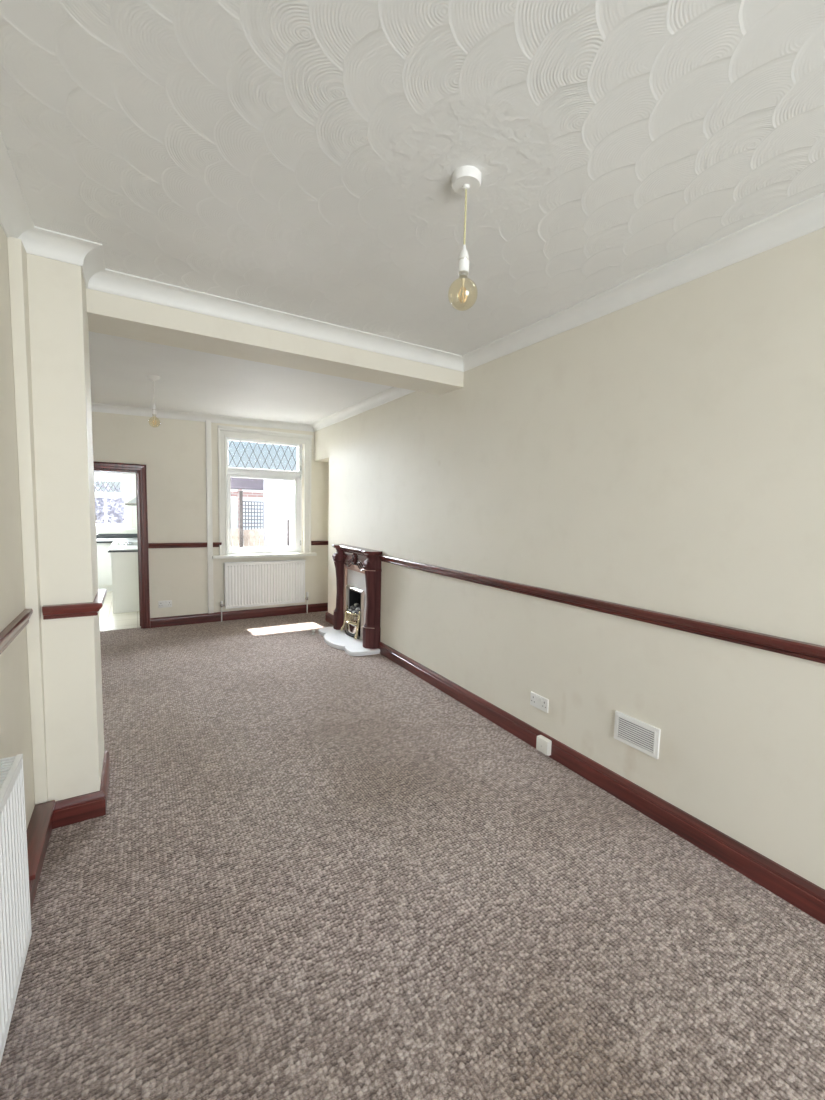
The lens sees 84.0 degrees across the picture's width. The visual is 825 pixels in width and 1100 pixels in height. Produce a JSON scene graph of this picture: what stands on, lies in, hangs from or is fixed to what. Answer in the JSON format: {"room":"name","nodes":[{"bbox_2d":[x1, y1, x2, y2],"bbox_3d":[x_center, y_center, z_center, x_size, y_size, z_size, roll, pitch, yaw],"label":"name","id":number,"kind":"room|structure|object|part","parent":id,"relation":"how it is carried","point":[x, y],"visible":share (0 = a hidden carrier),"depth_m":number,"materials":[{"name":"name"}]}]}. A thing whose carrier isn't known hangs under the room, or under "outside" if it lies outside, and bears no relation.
{"room":"living room","nodes":[
{"label":"living room","id":0,"kind":"room"},
{"bbox_2d":[0,224,35,829],"bbox_3d":[-0.471,0.108,-0.217,0.200,2.800,5.300,-2,6,-31],"label":"wall","id":1,"kind":"structure","parent":0,"point":[15,716],"depth_m":1.81,"materials":[{"name":"beige paint"}]},
{"bbox_2d":[0,754,31,1064],"bbox_3d":[-0.934,1.020,0.877,0.094,0.623,1.385,-2,6,-31],"label":"radiator","id":2,"kind":"object","parent":1,"relation":"attached to","point":[15,910],"visible":1,"depth_m":1.33,"materials":[{"name":"metal"}]},
{"bbox_2d":[0,754,22,807],"bbox_3d":[-0.922,0.716,0.853,0.084,0.012,1.385,-2,6,-31],"label":"grille","id":3,"kind":"object","parent":2,"relation":"attached to","point":[9,766],"depth_m":1.36,"materials":[{"name":"metal"}]},
{"bbox_2d":[0,609,32,654],"bbox_3d":[-0.421,0.494,-0.062,0.026,0.062,4.845,-2,6,-31],"label":"trim","id":4,"kind":"structure","parent":1,"relation":"attached to","point":[7,635],"depth_m":1.74,"materials":[{"name":"brown wood"}]},
{"bbox_2d":[0,131,34,238],"bbox_3d":[-0.386,-1.111,-0.136,0.088,0.082,4.958,-2,6,-31],"label":"trim","id":5,"kind":"structure","parent":1,"relation":"attached to","point":[15,217],"depth_m":1.74,"materials":[{"name":"white paint"}]},
{"bbox_2d":[7,237,47,803],"bbox_3d":[-1.693,-0.069,2.034,0.046,2.441,0.132,-2,6,-31],"label":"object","id":6,"kind":"structure","parent":1,"relation":"attached to","point":[17,255],"depth_m":1.98,"materials":[{"name":"beige paint"}]},
{"bbox_2d":[27,800,54,909],"bbox_3d":[-0.424,1.432,0.052,0.023,0.118,4.882,-2,6,-31],"label":"baseboard","id":7,"kind":"structure","parent":1,"relation":"attached to","point":[33,884],"depth_m":1.81,"materials":[{"name":"brown wood"}]},
{"bbox_2d":[18,226,101,265],"bbox_3d":[-1.544,-1.322,1.999,0.324,0.082,0.088,-2,6,-31],"label":"trim","id":8,"kind":"structure","parent":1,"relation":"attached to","point":[38,241],"depth_m":2.00,"materials":[{"name":"white paint"}]},
{"bbox_2d":[27,253,103,804],"bbox_3d":[-1.981,-0.122,2.039,0.924,2.800,0.418,-2,6,-31],"label":"wall pier","id":9,"kind":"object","parent":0,"point":[58,317],"visible":0.4,"depth_m":2.10,"materials":[{"name":"beige paint"}]},
{"bbox_2d":[42,602,101,619],"bbox_3d":[-1.560,0.280,2.111,0.223,0.062,0.039,-2,6,-31],"label":"trim","id":10,"kind":"structure","parent":9,"relation":"attached to","point":[57,611],"depth_m":2.10,"materials":[{"name":"brown wood"}]},
{"bbox_2d":[51,791,105,828],"bbox_3d":[-1.577,1.223,2.163,0.215,0.118,0.023,-2,6,-31],"label":"baseboard","id":11,"kind":"object","parent":9,"relation":"attached to","point":[68,811],"visible":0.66,"depth_m":2.16,"materials":[{"name":"brown wood"}]},
{"bbox_2d":[81,245,104,287],"bbox_3d":[-1.507,-1.336,2.166,0.088,0.082,0.336,-2,6,-31],"label":"trim","id":12,"kind":"structure","parent":9,"relation":"attached to","point":[93,262],"depth_m":2.16,"materials":[{"name":"white paint"}]},
{"bbox_2d":[93,589,106,612],"bbox_3d":[-1.580,0.262,2.320,0.039,0.062,0.419,-2,6,-31],"label":"trim","id":13,"kind":"structure","parent":9,"relation":"attached to","point":[100,596],"depth_m":2.30,"materials":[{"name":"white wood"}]},
{"bbox_2d":[100,751,109,806],"bbox_3d":[-1.602,1.203,2.390,0.023,0.118,0.439,-2,6,-31],"label":"baseboard","id":14,"kind":"structure","parent":9,"relation":"attached to","point":[104,784],"depth_m":2.38,"materials":[{"name":"brown wood"}]},
{"bbox_2d":[94,472,136,533],"bbox_3d":[-5.840,-0.536,8.113,2.420,2.600,0.250,-2,6,-31],"label":"wall","id":15,"kind":"structure","parent":0,"point":[133,476],"depth_m":8.36,"materials":[{"name":"white paint"}]},
{"bbox_2d":[94,476,127,524],"bbox_3d":[-5.734,-0.849,8.096,1.200,0.910,0.075,-2,6,-31],"label":"window","id":16,"kind":"structure","parent":15,"relation":"in","point":[123,494],"depth_m":8.25,"materials":[{"name":"white plastic"}]},
{"bbox_3d":[-5.718,-1.124,8.061,1.085,0.275,0.045,-2,6,-31],"label":"fanlight sash","id":17,"kind":"part","parent":16,"relation":"part of","materials":[{"name":"clear glass"}]},
{"bbox_2d":[94,473,131,527],"bbox_3d":[-5.697,-0.868,8.009,1.335,0.975,0.018,-2,6,-31],"label":"trim","id":18,"kind":"structure","parent":15,"relation":"attached to","point":[128,476],"depth_m":8.29,"materials":[{"name":"white paint"}]},
{"bbox_2d":[96,528,134,529],"bbox_3d":[-5.692,-0.367,8.049,1.400,0.040,0.160,-2,6,-31],"label":"trim","id":19,"kind":"structure","parent":15,"relation":"attached to","point":[96,528],"depth_m":8.19,"materials":[{"name":"white paint"}]},
{"bbox_2d":[92,412,328,617],"bbox_3d":[-2.750,-0.376,5.936,4.050,3.000,0.340,-2,6,-31],"label":"wall","id":20,"kind":"structure","parent":0,"point":[172,451],"depth_m":5.68,"materials":[{"name":"beige paint"}]},
{"bbox_2d":[93,461,149,628],"bbox_3d":[-3.657,-0.034,5.409,0.932,1.966,0.380,-2,6,-31],"label":"door frame","id":21,"kind":"structure","parent":20,"relation":"in","point":[139,470],"depth_m":5.46,"materials":[{"name":"brown wood"}]},
{"bbox_2d":[158,600,171,607],"bbox_3d":[-3.050,0.668,5.651,0.146,0.086,0.014,-2,6,-31],"label":"double socket","id":22,"kind":"object","parent":20,"relation":"attached to","point":[161,604],"visible":1,"depth_m":5.65,"materials":[{"name":"white plastic"}]},
{"bbox_2d":[148,542,206,547],"bbox_3d":[-2.890,-0.057,5.661,0.648,0.062,0.039,-2,6,-31],"label":"trim","id":23,"kind":"structure","parent":20,"relation":"attached to","point":[198,544],"depth_m":5.65,"materials":[{"name":"brown wood"}]},
{"bbox_2d":[91,403,313,431],"bbox_3d":[-2.726,-1.627,5.582,3.185,0.146,0.075,-2,6,-31],"label":"trim","id":24,"kind":"structure","parent":20,"relation":"attached to","point":[96,407],"depth_m":5.64,"materials":[{"name":"white paint"}]},
{"bbox_2d":[205,420,213,612],"bbox_3d":[-2.580,-0.401,5.825,0.063,2.442,0.042,-2,6,-31],"label":"trim","id":25,"kind":"structure","parent":20,"relation":"attached to","point":[207,422],"depth_m":5.80,"materials":[{"name":"white paint"}]},
{"bbox_2d":[213,542,221,546],"bbox_3d":[-2.511,-0.068,5.890,0.106,0.062,0.039,-2,6,-31],"label":"trim","id":26,"kind":"structure","parent":20,"relation":"attached to","point":[215,544],"depth_m":5.88,"materials":[{"name":"brown wood"}]},
{"bbox_2d":[150,603,327,627],"bbox_3d":[-2.161,0.861,6.205,2.413,0.118,0.023,-2,6,-31],"label":"baseboard","id":27,"kind":"structure","parent":20,"relation":"attached to","point":[296,609],"depth_m":6.08,"materials":[{"name":"brown wood"}]},
{"bbox_2d":[226,437,301,553],"bbox_3d":[-2.025,-0.720,6.263,1.035,1.535,0.115,-2,6,-31],"label":"window","id":28,"kind":"structure","parent":20,"relation":"in","point":[296,476],"depth_m":6.27,"materials":[{"name":"white plastic"}]},
{"bbox_3d":[-2.025,-0.494,6.285,0.967,1.020,0.055,-2,6,-31],"label":"opening sash","id":29,"kind":"part","parent":28,"relation":"part of","materials":[{"name":"clear glass"}]},
{"bbox_3d":[-2.007,-1.264,6.219,0.967,0.387,0.055,-2,6,-31],"label":"fanlight sash","id":30,"kind":"part","parent":28,"relation":"part of","materials":[{"name":"clear glass"}]},
{"bbox_2d":[220,560,308,621],"bbox_3d":[-1.987,0.535,6.228,1.174,0.773,0.106,-2,6,-31],"label":"radiator","id":31,"kind":"object","parent":20,"relation":"attached to","point":[250,583],"visible":1,"depth_m":6.16,"materials":[{"name":"metal"}]},
{"bbox_3d":[-2.434,0.456,5.939,0.004,0.568,0.072,-2,6,-31],"label":"panel","id":32,"kind":"part","parent":31,"relation":"part of","materials":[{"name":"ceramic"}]},
{"bbox_2d":[224,560,305,563],"bbox_3d":[-1.970,0.157,6.186,1.069,0.012,0.082,-2,6,-31],"label":"grille","id":33,"kind":"object","parent":31,"relation":"attached to","point":[277,561],"depth_m":6.20,"materials":[{"name":"metal"}]},
{"bbox_3d":[-1.967,0.455,6.183,1.055,0.590,0.022,-2,6,-31],"label":"panel","id":34,"kind":"part","parent":31,"relation":"part of","materials":[{"name":"metal"}]},
{"bbox_2d":[217,428,311,554],"bbox_3d":[-1.955,-0.749,6.165,1.221,1.613,0.028,-2,6,-31],"label":"trim","id":35,"kind":"structure","parent":20,"relation":"attached to","point":[222,433],"depth_m":5.99,"materials":[{"name":"white paint"}]},
{"bbox_2d":[212,552,316,558],"bbox_3d":[-1.996,0.070,6.247,1.370,0.042,0.188,-2,6,-31],"label":"trim","id":36,"kind":"structure","parent":20,"relation":"attached to","point":[287,554],"depth_m":6.16,"materials":[{"name":"white paint"}]},
{"bbox_2d":[218,425,312,437],"bbox_3d":[-1.925,-1.569,6.091,1.230,0.034,0.045,-2,6,-31],"label":"trim","id":37,"kind":"structure","parent":20,"relation":"attached to","point":[219,426],"depth_m":6.05,"materials":[{"name":"white paint"}]},
{"bbox_2d":[311,541,327,544],"bbox_3d":[-1.275,-0.102,6.637,0.405,0.062,0.039,-2,6,-31],"label":"trim","id":38,"kind":"structure","parent":20,"relation":"attached to","point":[312,542],"depth_m":6.59,"materials":[{"name":"brown wood"}]},
{"bbox_2d":[89,331,391,424],"bbox_3d":[-1.755,-1.605,4.266,3.885,0.218,3.424,-2,6,-31],"label":"ceiling","id":39,"kind":"structure","parent":0,"point":[191,381],"depth_m":4.26,"materials":[{"name":"white paint"}]},
{"bbox_2d":[147,375,159,424],"bbox_3d":[-2.264,-1.296,4.014,0.104,0.437,0.104,-2,6,-31],"label":"pendant light","id":40,"kind":"object","parent":39,"relation":"hanging from","point":[153,378],"visible":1,"depth_m":4.00,"materials":[{"name":"white plastic"}]},
{"bbox_2d":[86,288,463,394],"bbox_3d":[-1.049,-1.399,2.817,3.385,0.346,0.310,-2,6,-31],"label":"beam","id":41,"kind":"structure","parent":0,"point":[109,314],"depth_m":2.78,"materials":[{"name":"beige paint"}]},
{"bbox_2d":[0,591,824,1099],"bbox_3d":[-1.644,1.231,3.441,4.685,0.120,12.550,-2,6,-31],"label":"floor","id":42,"kind":"structure","parent":0,"point":[311,870],"depth_m":1.69,"materials":[{"name":"brown carpet"}]},
{"bbox_2d":[97,543,111,591],"bbox_3d":[-5.418,0.275,7.938,0.503,0.842,0.616,-2,6,-31],"label":"base cabinet","id":43,"kind":"object","parent":42,"relation":"on","point":[104,565],"visible":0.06,"depth_m":7.73,"materials":[{"name":"white wood"}]},
{"bbox_2d":[111,552,138,612],"bbox_3d":[-3.999,0.418,6.668,0.601,0.842,0.619,-2,6,-31],"label":"base cabinet","id":44,"kind":"object","parent":42,"relation":"on","point":[125,580],"visible":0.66,"depth_m":6.33,"materials":[{"name":"white wood"}]},
{"bbox_2d":[318,626,379,655],"bbox_3d":[-0.778,1.019,5.178,0.395,0.046,1.120,-2,6,-31],"label":"hearth","id":45,"kind":"object","parent":42,"relation":"on","point":[338,639],"visible":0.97,"depth_m":5.01,"materials":[{"name":"white stone"}]},
{"bbox_2d":[340,585,363,639],"bbox_3d":[-0.572,0.706,5.370,0.431,0.554,0.462,-2,6,-31],"label":"fire","id":46,"kind":"object","parent":45,"relation":"on","point":[353,616],"visible":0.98,"depth_m":5.27,"materials":[{"name":"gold metal"}]},
{"bbox_3d":[-0.812,0.812,5.444,0.093,0.311,0.038,1,5,-4],"label":"leg","id":47,"kind":"part","parent":46,"relation":"part of","materials":[{"name":"gold metal"}]},
{"bbox_3d":[-0.618,0.844,5.125,0.040,0.311,0.092,4,6,30],"label":"leg","id":48,"kind":"part","parent":46,"relation":"part of","materials":[{"name":"gold metal"}]},
{"bbox_2d":[332,544,382,648],"bbox_3d":[-0.669,0.483,5.191,0.170,1.025,1.062,-2,6,-31],"label":"surround","id":49,"kind":"object","parent":45,"relation":"on","point":[357,567],"visible":0.98,"depth_m":5.01,"materials":[{"name":"brown wood"}]},
{"bbox_3d":[-0.882,0.463,5.565,0.148,0.989,0.174,-2,6,-31],"label":"leg","id":50,"kind":"part","parent":49,"relation":"part of","materials":[{"name":"brown wood"}]},
{"bbox_3d":[-0.658,0.026,5.151,0.032,0.030,0.730,-2,6,-31],"label":"cornice","id":51,"kind":"part","parent":49,"relation":"part of","materials":[{"name":"brown wood"}]},
{"bbox_3d":[-0.609,0.586,5.237,0.024,0.814,0.650,-2,6,-31],"label":"panel","id":52,"kind":"part","parent":49,"relation":"part of","materials":[{"name":"white stone"}]},
{"bbox_2d":[332,544,382,555],"bbox_3d":[-0.657,-0.007,5.148,0.170,0.041,1.062,-2,6,-31],"label":"shelf","id":53,"kind":"object","parent":49,"relation":"attached to","point":[339,547],"depth_m":5.04,"materials":[{"name":"brown wood"}]},
{"bbox_3d":[-0.437,0.537,4.831,0.148,0.989,0.174,-2,6,-31],"label":"leg","id":54,"kind":"part","parent":49,"relation":"part of","materials":[{"name":"brown wood"}]},
{"bbox_3d":[-4.787,0.288,7.965,0.601,0.842,1.224,-2,6,-31],"label":"base cabinet","id":55,"kind":"object","parent":42,"relation":"on","visible":0},
{"bbox_2d":[96,534,137,552],"bbox_3d":[-4.975,-0.123,7.086,1.820,0.117,2.465,-2,6,-31],"label":"countertop","id":56,"kind":"structure","parent":55,"relation":"on","point":[114,539],"depth_m":7.70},
{"bbox_2d":[117,542,137,544],"bbox_3d":[-4.311,-0.101,7.159,0.510,0.008,0.570,-2,6,-31],"label":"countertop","id":57,"kind":"structure","parent":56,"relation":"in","point":[118,543],"depth_m":7.09,"materials":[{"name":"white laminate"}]},
{"bbox_2d":[0,0,824,354],"bbox_3d":[0.693,-1.257,0.503,3.203,0.150,5.556,-2,6,-31],"label":"ceiling","id":58,"kind":"structure","parent":0,"point":[296,157],"depth_m":1.42,"materials":[{"name":"white paint"}]},
{"bbox_2d":[451,166,480,302],"bbox_3d":[0.181,-1.068,1.597,0.103,0.442,0.103,-2,6,-31],"label":"pendant light","id":59,"kind":"object","parent":58,"relation":"hanging from","point":[466,180],"visible":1,"depth_m":1.58,"materials":[{"name":"white plastic"}]},
{"bbox_2d":[314,227,824,889],"bbox_3d":[1.109,-0.120,2.869,0.500,2.800,8.960,-2,6,-31],"label":"wall","id":60,"kind":"structure","parent":0,"point":[664,452],"depth_m":2.29,"materials":[{"name":"beige paint"}]},
{"bbox_2d":[87,268,463,371],"bbox_3d":[-0.596,-1.374,2.860,2.367,0.082,0.088,-2,6,-31],"label":"trim","id":61,"kind":"structure","parent":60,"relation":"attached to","point":[107,280],"depth_m":2.69,"materials":[{"name":"white paint"}]},
{"bbox_2d":[326,612,333,624],"bbox_3d":[-1.024,0.911,5.941,0.023,0.118,0.523,-2,6,-31],"label":"baseboard","id":62,"kind":"structure","parent":60,"relation":"attached to","point":[329,617],"depth_m":6.04,"materials":[{"name":"brown wood"}]},
{"bbox_2d":[310,387,414,431],"bbox_3d":[-0.612,-1.565,5.081,0.088,0.082,3.124,-2,6,-31],"label":"trim","id":63,"kind":"structure","parent":60,"relation":"attached to","point":[393,393],"depth_m":4.98,"materials":[{"name":"white paint"}]},
{"bbox_2d":[530,692,548,712],"bbox_3d":[0.807,0.970,2.922,0.014,0.086,0.146,-2,6,-31],"label":"double socket","id":64,"kind":"object","parent":60,"relation":"attached to","point":[542,703],"visible":1,"depth_m":2.91,"materials":[{"name":"white plastic"}]},
{"bbox_2d":[536,735,551,755],"bbox_3d":[0.816,1.215,2.850,0.042,0.094,0.093,-2,6,-31],"label":"junction box","id":65,"kind":"object","parent":60,"relation":"attached to","point":[543,744],"visible":1,"depth_m":2.83,"materials":[{"name":"beige plastic"}]},
{"bbox_2d":[379,642,824,924],"bbox_3d":[1.334,1.302,2.056,0.023,0.118,6.500,-2,6,-31],"label":"baseboard","id":66,"kind":"structure","parent":60,"relation":"attached to","point":[803,894],"depth_m":2.26,"materials":[{"name":"brown wood"}]},
{"bbox_2d":[379,555,824,663],"bbox_3d":[1.349,0.361,1.973,0.039,0.062,6.505,-2,6,-31],"label":"trim","id":67,"kind":"structure","parent":60,"relation":"attached to","point":[799,649],"depth_m":2.25,"materials":[{"name":"brown wood"}]},
{"bbox_2d":[614,710,660,758],"bbox_3d":[1.148,0.945,2.355,0.016,0.152,0.242,-2,6,-31],"label":"air vent","id":68,"kind":"object","parent":60,"relation":"in","point":[644,737],"visible":1,"depth_m":2.34,"materials":[{"name":"white plastic"}]},
{"bbox_2d":[462,191,824,371],"bbox_3d":[1.702,-1.182,1.270,0.088,0.082,5.206,-2,6,-31],"label":"trim","id":69,"kind":"structure","parent":60,"relation":"attached to","point":[805,217],"depth_m":2.10,"materials":[{"name":"white paint"}]},
{"bbox_3d":[-3.981,-0.422,7.304,0.120,2.600,3.270,-2,6,-31],"label":"wall","id":70,"kind":"structure","parent":0,"visible":0},
{"bbox_2d":[125,497,136,505],"bbox_3d":[-4.211,-1.151,7.109,0.440,0.925,0.600,-2,6,-31],"label":"extractor hood","id":71,"kind":"object","parent":70,"relation":"attached to","point":[132,502],"visible":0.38,"depth_m":6.84,"materials":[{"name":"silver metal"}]},
{"bbox_3d":[-4.891,0.518,13.920,18.000,0.150,15.320,-2,6,-31],"label":"ground","id":72,"kind":"structure","parent":0,"visible":0},
{"bbox_2d":[95,497,123,523],"bbox_3d":[-8.085,-0.399,11.138,4.100,2.000,0.200,-2,6,-31],"label":"wall","id":73,"kind":"structure","parent":72,"relation":"on","point":[98,498],"depth_m":11.32,"materials":[{"name":"white"}]},
{"bbox_2d":[94,481,124,523],"bbox_3d":[-7.058,-0.459,10.211,2.390,2.328,1.944,-2,6,-31],"label":"shrub","id":74,"kind":"object","parent":72,"relation":"on","point":[116,507],"visible":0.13,"depth_m":10.21,"materials":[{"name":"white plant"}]},
{"bbox_2d":[239,491,242,547],"bbox_3d":[-4.241,-0.390,11.353,0.090,2.130,0.090,-2,6,-31],"label":"fence post","id":75,"kind":"object","parent":72,"relation":"on","point":[240,492],"visible":0.76,"depth_m":11.29,"materials":[{"name":"grey wood"}]},
{"bbox_2d":[231,528,263,547],"bbox_3d":[-4.472,0.056,11.416,2.050,1.218,0.060,-2,6,-31],"label":"fence","id":76,"kind":"object","parent":72,"relation":"on","point":[254,538],"visible":0.12,"depth_m":11.56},
{"bbox_2d":[243,501,263,530],"bbox_3d":[-4.065,-0.293,11.684,0.540,1.887,0.024,-2,6,-31],"label":"trellis","id":77,"kind":"object","parent":72,"relation":"on","point":[257,502],"visible":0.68,"depth_m":11.63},
{"bbox_2d":[264,479,293,546],"bbox_3d":[-2.388,-0.374,9.462,0.245,2.510,4.850,-2,6,-31],"label":"wall","id":78,"kind":"structure","parent":72,"relation":"on","point":[278,494],"depth_m":10.24,"materials":[{"name":"white paint"}]},
{"label":"outside","id":79,"kind":"structure","parent":0,"visible":0},
{"bbox_2d":[231,477,263,541],"bbox_3d":[-9.471,-2.254,25.433,5.200,3.480,1.700,-2,6,-31],"label":"house","id":80,"kind":"structure","parent":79,"point":[253,489],"depth_m":24.88,"materials":[{"name":"white paint"}]}
]}

